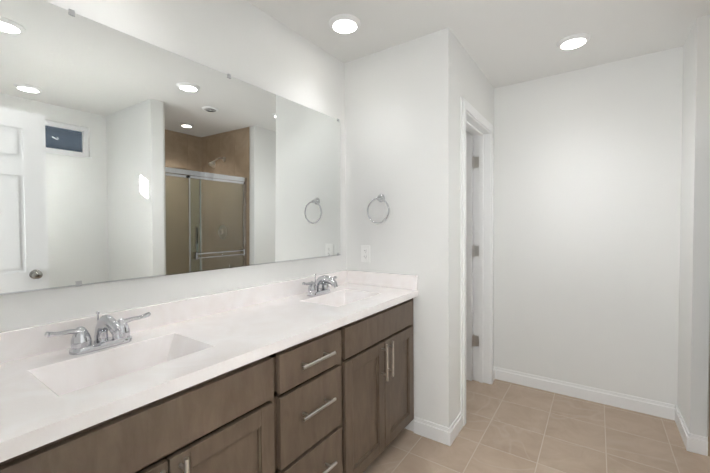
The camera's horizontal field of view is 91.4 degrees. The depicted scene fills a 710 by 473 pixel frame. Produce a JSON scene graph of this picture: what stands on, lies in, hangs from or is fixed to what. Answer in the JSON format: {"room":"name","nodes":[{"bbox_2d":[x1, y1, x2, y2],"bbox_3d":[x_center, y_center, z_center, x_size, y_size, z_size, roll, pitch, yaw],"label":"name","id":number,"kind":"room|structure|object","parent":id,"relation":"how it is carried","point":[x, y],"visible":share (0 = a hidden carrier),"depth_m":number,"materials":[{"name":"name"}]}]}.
{"room":"bathroom","nodes":[
{"label":"bathroom","id":0,"kind":"room"},
{"bbox_2d":[0,0,345,331],"bbox_3d":[-0.703,0.039,1.643,0.120,2.440,2.065,1,2,35],"label":"wall","id":1,"kind":"structure","parent":0,"point":[246,41],"depth_m":1.61,"materials":[{"name":"white paint"}]},
{"bbox_2d":[0,0,340,294],"bbox_3d":[-0.617,-0.307,1.635,0.008,0.922,1.800,2,2,35],"label":"vanity mirror","id":2,"kind":"object","parent":1,"relation":"attached to","point":[123,156],"visible":0.92,"depth_m":1.33,"materials":[{"name":"silver mirror"}]},
{"bbox_2d":[344,34,429,431],"bbox_3d":[-0.246,0.006,2.656,1.780,2.440,0.120,1,2,35],"label":"wall","id":3,"kind":"structure","parent":0,"point":[387,123],"depth_m":2.22,"materials":[{"name":"white paint"}]},
{"bbox_2d":[361,245,369,262],"bbox_3d":[0.072,0.118,2.358,0.070,0.115,0.008,1,2,35],"label":"electrical outlet plate","id":4,"kind":"object","parent":3,"relation":"attached to","point":[365,253],"visible":1,"depth_m":2.35,"materials":[{"name":"white plastic"}]},
{"bbox_2d":[367,194,388,223],"bbox_3d":[0.158,-0.180,2.258,0.169,0.196,0.056,1,2,35],"label":"towel ring","id":5,"kind":"object","parent":3,"relation":"attached to","point":[380,198],"visible":1,"depth_m":2.25,"materials":[{"name":"silver metal"}]},
{"bbox_2d":[429,28,493,427],"bbox_3d":[0.810,0.001,2.510,0.120,2.440,1.090,1,2,35],"label":"wall","id":6,"kind":"structure","parent":0,"point":[455,73],"depth_m":2.08,"materials":[{"name":"white paint"}]},
{"bbox_2d":[466,136,478,380],"bbox_3d":[0.720,0.186,3.045,0.705,2.025,0.172,1,2,35],"label":"room door","id":7,"kind":"structure","parent":6,"relation":"in","point":[472,251],"depth_m":2.87,"materials":[{"name":"white paint"}]},
{"bbox_2d":[460,96,493,425],"bbox_3d":[0.853,0.164,2.574,0.154,2.110,0.805,1,2,35],"label":"door frame","id":8,"kind":"structure","parent":6,"relation":"attached to","point":[482,171],"depth_m":2.82,"materials":[{"name":"white paint"}]},
{"bbox_2d":[246,0,709,87],"bbox_3d":[0.100,-1.202,1.019,4.400,0.060,4.700,1,2,35],"label":"ceiling","id":9,"kind":"structure","parent":0,"point":[506,42],"depth_m":2.00,"materials":[{"name":"white paint"}]},
{"bbox_2d":[329,14,360,33],"bbox_3d":[-0.058,-1.187,1.947,0.180,0.018,0.180,1,2,35],"label":"recessed light","id":10,"kind":"object","parent":9,"relation":"in","point":[344,23],"visible":1,"depth_m":1.92,"materials":[{"name":"white paint"}]},
{"bbox_2d":[556,33,590,49],"bbox_3d":[1.356,-1.205,2.155,0.180,0.018,0.180,1,2,35],"label":"recessed light","id":11,"kind":"object","parent":9,"relation":"in","point":[573,41],"visible":1,"depth_m":2.13,"materials":[{"name":"white paint"}]},
{"bbox_2d":[363,379,709,472],"bbox_3d":[0.122,1.297,1.089,4.400,0.060,4.700,1,2,35],"label":"floor","id":12,"kind":"structure","parent":0,"point":[509,427],"depth_m":2.07,"materials":[{"name":"tile"}]},
{"bbox_2d":[0,348,287,472],"bbox_3d":[-0.713,0.842,1.062,0.537,0.866,0.811,1,2,35],"label":"base cabinet","id":13,"kind":"object","parent":12,"relation":"on","point":[236,420],"depth_m":0.98,"materials":[{"name":"brown wood"}]},
{"bbox_2d":[288,321,359,472],"bbox_3d":[-0.381,0.826,1.538,0.537,0.866,0.530,1,2,35],"label":"base cabinet","id":14,"kind":"object","parent":12,"relation":"on","point":[339,400],"depth_m":1.42,"materials":[{"name":"brown wood"}]},
{"bbox_2d":[356,298,413,472],"bbox_3d":[-0.057,0.810,2.002,0.537,0.866,0.776,1,2,35],"label":"base cabinet","id":15,"kind":"object","parent":12,"relation":"on","point":[384,338],"depth_m":1.82,"materials":[{"name":"brown wood"}]},
{"bbox_2d":[0,270,418,462],"bbox_3d":[-0.388,0.375,1.508,0.553,0.220,1.941,1,2,35],"label":"countertop","id":16,"kind":"structure","parent":15,"relation":"on","point":[51,389],"depth_m":1.14,"materials":[{"name":"stone"}]},
{"bbox_2d":[45,311,150,354],"bbox_3d":[-0.802,0.310,1.127,0.173,0.115,0.298,1,2,35],"label":"faucet","id":17,"kind":"object","parent":16,"relation":"on","point":[81,342],"visible":1,"depth_m":1.11,"materials":[{"name":"silver metal"}]},
{"bbox_2d":[302,274,337,295],"bbox_3d":[-0.171,0.280,2.015,0.173,0.115,0.298,1,2,35],"label":"faucet","id":18,"kind":"object","parent":16,"relation":"on","point":[320,285],"visible":1,"depth_m":2.00,"materials":[{"name":"silver metal"}]},
{"bbox_2d":[466,46,682,407],"bbox_3d":[0.901,-0.018,3.184,3.057,2.440,0.120,1,2,35],"label":"wall","id":19,"kind":"structure","parent":0,"point":[587,190],"depth_m":2.53,"materials":[{"name":"white paint"}]},
{"bbox_2d":[493,366,673,418],"bbox_3d":[1.646,1.161,2.610,1.157,0.100,0.035,1,2,35],"label":"baseboard","id":20,"kind":"structure","parent":19,"relation":"attached to","point":[633,403],"depth_m":2.56,"materials":[{"name":"white paint"}]},
{"bbox_2d":[677,14,709,436],"bbox_3d":[2.541,0.005,1.812,1.203,2.440,0.493,1,2,35],"label":"wall","id":21,"kind":"structure","parent":0,"point":[693,337],"depth_m":1.96,"materials":[{"name":"white paint"}]},
{"bbox_2d":[670,404,697,453],"bbox_3d":[2.006,1.172,2.123,0.016,0.100,0.351,1,2,35],"label":"baseboard","id":22,"kind":"structure","parent":21,"relation":"attached to","point":[697,444],"depth_m":2.04,"materials":[{"name":"white paint"}]},
{"bbox_3d":[2.049,0.055,0.160,0.120,2.440,2.782,1,2,35],"label":"wall","id":23,"kind":"structure","parent":0,"visible":0},
{"bbox_2d":[707,307,709,455],"bbox_3d":[2.364,0.012,1.629,0.982,2.439,0.011,1,2,35],"label":"tiled wall","id":24,"kind":"structure","parent":23,"relation":"attached to","point":[708,422],"depth_m":1.92,"materials":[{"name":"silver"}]}
]}

